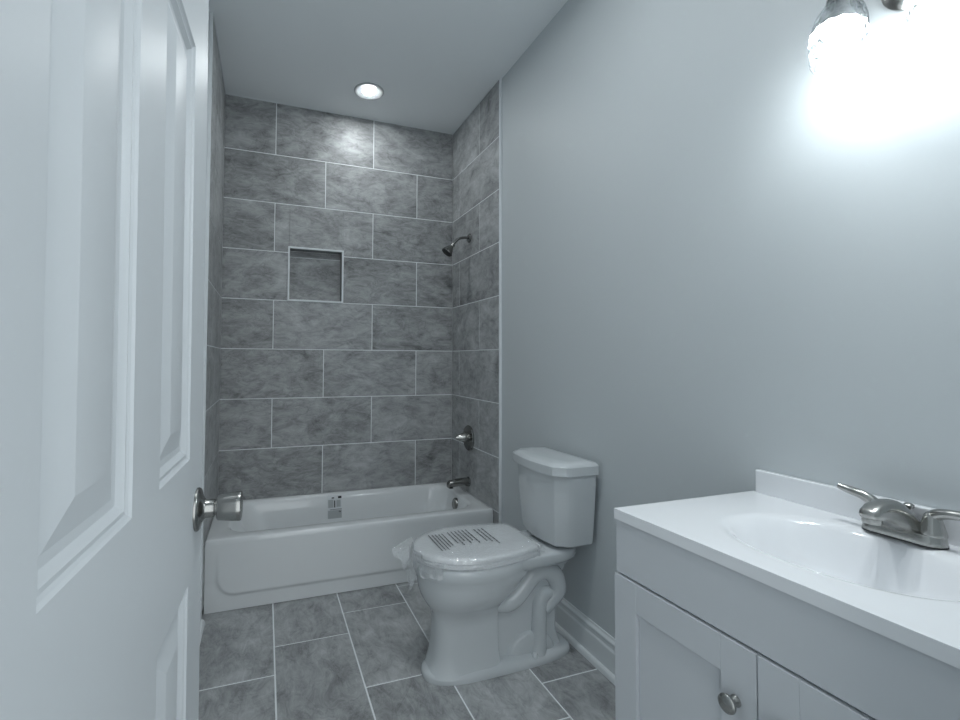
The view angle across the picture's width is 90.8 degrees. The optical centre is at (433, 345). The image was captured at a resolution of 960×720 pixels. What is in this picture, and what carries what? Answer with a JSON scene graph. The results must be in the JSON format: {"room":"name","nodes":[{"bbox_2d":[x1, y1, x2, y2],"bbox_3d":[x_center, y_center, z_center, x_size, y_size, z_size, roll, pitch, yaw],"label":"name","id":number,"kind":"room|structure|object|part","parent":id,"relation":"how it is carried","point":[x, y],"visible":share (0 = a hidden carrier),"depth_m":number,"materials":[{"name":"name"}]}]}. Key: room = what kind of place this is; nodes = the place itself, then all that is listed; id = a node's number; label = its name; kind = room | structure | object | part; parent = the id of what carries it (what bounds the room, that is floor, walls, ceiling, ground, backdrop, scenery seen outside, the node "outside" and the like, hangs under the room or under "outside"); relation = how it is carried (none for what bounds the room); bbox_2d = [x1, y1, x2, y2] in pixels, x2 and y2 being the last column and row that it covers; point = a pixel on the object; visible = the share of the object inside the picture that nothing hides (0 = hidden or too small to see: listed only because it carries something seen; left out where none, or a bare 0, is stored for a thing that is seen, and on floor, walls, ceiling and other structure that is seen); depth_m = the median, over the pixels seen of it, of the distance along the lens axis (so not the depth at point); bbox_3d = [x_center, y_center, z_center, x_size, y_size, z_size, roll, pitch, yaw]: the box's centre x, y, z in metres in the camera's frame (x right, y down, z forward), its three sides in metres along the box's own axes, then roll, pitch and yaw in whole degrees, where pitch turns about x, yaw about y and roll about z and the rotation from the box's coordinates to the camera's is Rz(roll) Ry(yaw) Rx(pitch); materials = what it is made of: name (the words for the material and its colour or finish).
{"room":"bathroom","nodes":[
{"label":"bathroom","id":0,"kind":"room"},
{"bbox_2d":[206,10,209,177],"bbox_3d":[-0.702,-0.187,1.022,0.100,2.829,3.950,1,-2,-20],"label":"wall","id":1,"kind":"structure","parent":0,"point":[209,10],"depth_m":2.19,"materials":[{"name":"grey paint"}]},
{"bbox_2d":[200,594,204,642],"bbox_3d":[-0.689,1.158,1.119,0.030,0.146,2.157,1,-2,-20],"label":"baseboard","id":2,"kind":"structure","parent":1,"relation":"attached to","point":[202,622],"depth_m":2.10,"materials":[{"name":"white wood"}]},
{"bbox_2d":[200,12,212,618],"bbox_3d":[-1.054,-0.154,2.176,0.015,2.829,0.008,1,-2,-20],"label":"trim","id":3,"kind":"structure","parent":1,"relation":"attached to","point":[211,13],"depth_m":2.18,"materials":[{"name":"white"}]},
{"bbox_2d":[202,16,224,606],"bbox_3d":[-1.175,-0.170,2.517,0.014,2.779,0.715,1,-2,-20],"label":"tiled wall","id":4,"kind":"structure","parent":0,"point":[218,91],"depth_m":2.46,"materials":[{"name":"tile"}]},
{"bbox_2d":[218,94,452,499],"bbox_3d":[-0.596,-0.122,3.177,1.721,2.829,0.140,1,-2,-20],"label":"wall","id":5,"kind":"structure","parent":0,"point":[355,393],"depth_m":3.09,"materials":[{"name":"tile"}]},
{"bbox_2d":[287,246,343,302],"bbox_3d":[-0.779,-0.454,3.096,0.351,0.348,0.106,1,-2,-20],"label":"shower niche","id":6,"kind":"object","parent":5,"relation":"attached to","point":[314,274],"visible":0.96,"depth_m":3.12,"materials":[{"name":"tile"}]},
{"bbox_2d":[213,13,490,122],"bbox_3d":[-0.452,-1.545,2.814,1.507,0.004,0.715,1,-2,-20],"label":"trim","id":7,"kind":"structure","parent":5,"relation":"attached to","point":[213,13],"depth_m":2.93,"materials":[{"name":"white"}]},
{"bbox_2d":[209,0,567,133],"bbox_3d":[0.050,-1.637,1.411,1.735,0.100,4.100,1,-2,-20],"label":"ceiling","id":8,"kind":"structure","parent":0,"point":[433,62],"depth_m":2.49,"materials":[{"name":"white paint"}]},
{"bbox_2d":[354,82,383,99],"bbox_3d":[-0.394,-1.541,2.862,0.180,0.008,0.180,1,-2,-20],"label":"recessed light","id":9,"kind":"object","parent":8,"relation":"in","point":[366,90],"visible":1,"depth_m":2.86,"materials":[{"name":"white glass"}]},
{"bbox_2d":[199,580,615,719],"bbox_3d":[0.069,1.245,1.230,1.535,0.014,3.900,1,-2,-20],"label":"floor","id":10,"kind":"structure","parent":0,"point":[360,654],"depth_m":1.81,"materials":[{"name":"tile"}]},
{"bbox_2d":[204,482,492,613],"bbox_3d":[-0.476,1.108,2.764,1.503,0.343,0.648,1,-2,-20],"label":"bathtub","id":11,"kind":"object","parent":10,"relation":"on","point":[284,548],"visible":0.78,"depth_m":2.46,"materials":[{"name":"white ceramic"}]},
{"bbox_2d":[327,495,341,518],"bbox_3d":[-0.631,1.023,2.992,0.090,0.140,0.027,1,-2,-20],"label":"warning sticker","id":12,"kind":"object","parent":11,"relation":"attached to","point":[334,502],"visible":1,"depth_m":2.99,"materials":[{"name":"white paper"}]},
{"bbox_2d":[328,500,333,507],"bbox_3d":[-0.653,1.001,2.984,0.033,0.048,0.007,1,-2,-20],"label":"print","id":13,"kind":"object","parent":12,"relation":"attached to","point":[330,502],"depth_m":2.98,"materials":[{"name":"grey paper"}]},
{"bbox_2d":[328,509,341,518],"bbox_3d":[-0.627,1.066,2.982,0.086,0.049,0.006,1,-2,-20],"label":"print","id":14,"kind":"object","parent":12,"relation":"attached to","point":[332,513],"depth_m":2.98,"materials":[{"name":"grey paper"}]},
{"bbox_2d":[336,500,340,506],"bbox_3d":[-0.607,1.003,3.000,0.026,0.042,0.006,1,-2,-20],"label":"print","id":15,"kind":"object","parent":12,"relation":"attached to","point":[338,502],"depth_m":3.00,"materials":[{"name":"grey paper"}]},
{"bbox_2d":[205,482,492,546],"bbox_3d":[-0.476,1.083,2.765,1.503,0.293,0.648,1,-2,-20],"label":"tub","id":16,"kind":"object","parent":11,"relation":"in","point":[397,516],"depth_m":2.70,"materials":[{"name":"white ceramic"}]},
{"bbox_3d":[0.137,1.004,2.998,0.030,0.074,0.074,1,-2,-20],"label":"overflow plate","id":17,"kind":"part","parent":11,"relation":"part of","materials":[{"name":"silver metal"}]},
{"bbox_2d":[413,446,598,685],"bbox_3d":[0.254,0.858,1.907,0.698,0.802,0.386,1,-2,-20],"label":"toilet","id":18,"kind":"object","parent":10,"relation":"on","point":[492,604],"visible":1,"depth_m":1.83,"materials":[{"name":"grey ceramic"}]},
{"bbox_2d":[428,528,499,550],"bbox_3d":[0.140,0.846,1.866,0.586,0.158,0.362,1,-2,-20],"label":"print","id":19,"kind":"object","parent":18,"relation":"on","point":[481,528],"visible":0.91,"depth_m":1.88,"materials":[{"name":"black paint"}]},
{"bbox_3d":[0.148,0.805,1.871,0.469,0.016,0.346,1,-2,-20],"label":"seat","id":20,"kind":"part","parent":18,"relation":"part of","materials":[{"name":"white plastic"}]},
{"bbox_3d":[0.148,0.783,1.871,0.469,0.020,0.346,1,-2,-20],"label":"lid","id":21,"kind":"part","parent":18,"relation":"part of","materials":[{"name":"white plastic"}]},
{"bbox_3d":[0.486,0.488,2.000,0.208,0.054,0.386,1,-2,-20],"label":"tank lid","id":22,"kind":"part","parent":18,"relation":"part of","materials":[{"name":"grey ceramic"}]},
{"bbox_3d":[0.494,0.661,1.998,0.190,0.300,0.360,1,-2,-20],"label":"tank","id":23,"kind":"part","parent":18,"relation":"part of","materials":[{"name":"grey ceramic"}]},
{"bbox_2d":[615,519,959,719],"bbox_3d":[0.755,0.818,0.873,0.493,0.826,0.669,1,-2,-20],"label":"vanity cabinet","id":24,"kind":"object","parent":10,"relation":"on","point":[697,637],"visible":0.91,"depth_m":0.83,"materials":[{"name":"grey paint"}]},
{"bbox_3d":[0.497,0.833,0.958,0.019,0.599,0.336,1,-2,-21],"label":"cabinet door","id":25,"kind":"part","parent":24,"relation":"part of","materials":[{"name":"grey paint"}]},
{"bbox_3d":[0.524,0.631,0.834,0.027,0.033,0.033,1,-2,-20],"label":"door knob","id":26,"kind":"part","parent":24,"relation":"part of","materials":[{"name":"silver metal"}]},
{"bbox_2d":[614,469,959,668],"bbox_3d":[0.765,0.422,0.886,0.476,0.202,0.672,1,-2,-20],"label":"countertop","id":27,"kind":"structure","parent":24,"relation":"on","point":[805,540],"depth_m":0.94,"materials":[{"name":"white stone"}]},
{"bbox_2d":[837,482,959,549],"bbox_3d":[0.932,0.342,0.939,0.166,0.083,0.166,-1,-2,27],"label":"faucet","id":28,"kind":"object","parent":27,"relation":"on","point":[894,519],"visible":1,"depth_m":0.91,"materials":[{"name":"silver metal"}]},
{"bbox_3d":[0.916,0.334,1.008,0.040,0.064,0.084,1,-2,-20],"label":"lever handle","id":29,"kind":"part","parent":28,"relation":"part of","materials":[{"name":"silver metal"}]},
{"bbox_3d":[0.895,0.335,0.929,0.135,0.064,0.069,1,-2,-20],"label":"spout","id":30,"kind":"part","parent":28,"relation":"part of","materials":[{"name":"silver metal"}]},
{"bbox_3d":[0.938,0.371,0.944,0.052,0.021,0.131,1,-2,-20],"label":"plate","id":31,"kind":"part","parent":28,"relation":"part of","materials":[{"name":"silver metal"}]},
{"bbox_3d":[0.959,0.341,0.952,0.017,0.047,0.017,1,-2,-20],"label":"lift rod","id":32,"kind":"part","parent":28,"relation":"part of","materials":[{"name":"silver metal"}]},
{"bbox_3d":[0.961,0.333,0.882,0.040,0.059,0.083,1,-2,-20],"label":"lever handle","id":33,"kind":"part","parent":28,"relation":"part of","materials":[{"name":"silver metal"}]},
{"bbox_3d":[0.619,0.824,0.645,0.019,0.599,0.331,1,-2,-21],"label":"cabinet door","id":34,"kind":"part","parent":24,"relation":"part of","materials":[{"name":"grey paint"}]},
{"bbox_2d":[452,80,498,524],"bbox_3d":[0.257,-0.147,3.028,0.014,2.779,0.715,1,-2,-20],"label":"tiled wall","id":35,"kind":"structure","parent":0,"point":[475,296],"depth_m":2.96,"materials":[{"name":"tile"}]},
{"bbox_2d":[442,233,470,256],"bbox_3d":[0.144,-0.656,3.063,0.190,0.162,0.076,1,-2,-20],"label":"shower fixture","id":36,"kind":"object","parent":35,"relation":"attached to","point":[448,250],"visible":1,"depth_m":3.05,"materials":[{"name":"silver metal"}]},
{"bbox_3d":[0.174,-0.681,3.075,0.124,0.070,0.018,1,-2,-20],"label":"shower arm","id":37,"kind":"part","parent":36,"relation":"part of","materials":[{"name":"silver metal"}]},
{"bbox_2d":[447,477,470,488],"bbox_3d":[0.156,0.878,3.024,0.149,0.063,0.062,1,-2,-20],"label":"tub spout","id":38,"kind":"object","parent":35,"relation":"attached to","point":[465,481],"visible":1,"depth_m":3.00,"materials":[{"name":"silver metal"}]},
{"bbox_2d":[455,425,473,450],"bbox_3d":[0.183,0.598,3.042,0.094,0.166,0.166,1,-2,-20],"label":"shower valve","id":39,"kind":"object","parent":35,"relation":"attached to","point":[467,436],"visible":1,"depth_m":3.02,"materials":[{"name":"silver metal"}]},
{"bbox_3d":[0.177,0.593,3.040,0.082,0.064,0.064,1,-2,-20],"label":"valve knob","id":40,"kind":"part","parent":39,"relation":"part of","materials":[{"name":"silver metal"}]},
{"bbox_2d":[502,0,959,637],"bbox_3d":[0.838,-0.163,1.571,0.100,2.829,3.950,1,-2,-20],"label":"wall","id":41,"kind":"structure","parent":0,"point":[725,259],"depth_m":1.38,"materials":[{"name":"grey paint"}]},
{"bbox_2d":[499,78,501,524],"bbox_3d":[0.378,-0.132,2.687,0.015,2.829,0.008,1,-2,-20],"label":"trim","id":42,"kind":"structure","parent":41,"relation":"attached to","point":[500,79],"depth_m":2.69,"materials":[{"name":"white"}]},
{"bbox_2d":[555,598,614,684],"bbox_3d":[0.615,1.189,1.942,0.030,0.146,1.482,1,-2,-20],"label":"baseboard","id":43,"kind":"structure","parent":41,"relation":"attached to","point":[589,639],"depth_m":1.92,"materials":[{"name":"white wood"}]},
{"bbox_2d":[755,469,959,546],"bbox_3d":[0.983,0.355,0.960,0.018,0.062,0.662,1,-2,-20],"label":"backsplash","id":44,"kind":"structure","parent":41,"relation":"attached to","point":[817,495],"depth_m":1.12,"materials":[{"name":"white stone"}]},
{"bbox_2d":[808,0,959,75],"bbox_3d":[0.924,-0.712,0.945,0.174,0.235,0.263,1,-2,-20],"label":"vanity light","id":45,"kind":"object","parent":41,"relation":"attached to","point":[842,22],"visible":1,"depth_m":1.00,"materials":[{"name":"white glass"}]},
{"bbox_3d":[0.869,-0.708,1.012,0.061,0.070,0.062,1,-2,-20],"label":"light bulb","id":46,"kind":"part","parent":45,"relation":"part of","materials":[{"name":"white glass"}]},
{"bbox_3d":[0.864,-0.674,1.009,0.106,0.162,0.099,1,-2,-20],"label":"lamp shade","id":47,"kind":"part","parent":45,"relation":"part of","materials":[{"name":"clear glass"}]},
{"bbox_3d":[0.989,-0.766,0.970,0.036,0.124,0.124,1,-2,-20],"label":"wall plate","id":48,"kind":"part","parent":45,"relation":"part of","materials":[{"name":"silver metal"}]},
{"bbox_3d":[0.409,-0.202,0.341,1.535,2.829,0.120,1,-2,-20],"label":"wall","id":49,"kind":"structure","parent":0,"visible":0},
{"bbox_3d":[0.162,0.177,0.239,0.845,2.062,0.125,1,-2,-20],"label":"doorway","id":50,"kind":"structure","parent":49,"relation":"in","visible":0},
{"bbox_2d":[0,0,242,719],"bbox_3d":[-0.347,0.192,0.543,0.178,2.023,0.761,1,-2,-17],"label":"door","id":51,"kind":"structure","parent":50,"relation":"attached to","point":[104,506],"depth_m":0.42,"materials":[{"name":"grey paint"}]},
{"bbox_3d":[-0.382,0.299,0.874,0.048,0.054,0.054,1,-2,-17],"label":"knob","id":52,"kind":"part","parent":51,"relation":"part of","materials":[{"name":"silver metal"}]}
]}

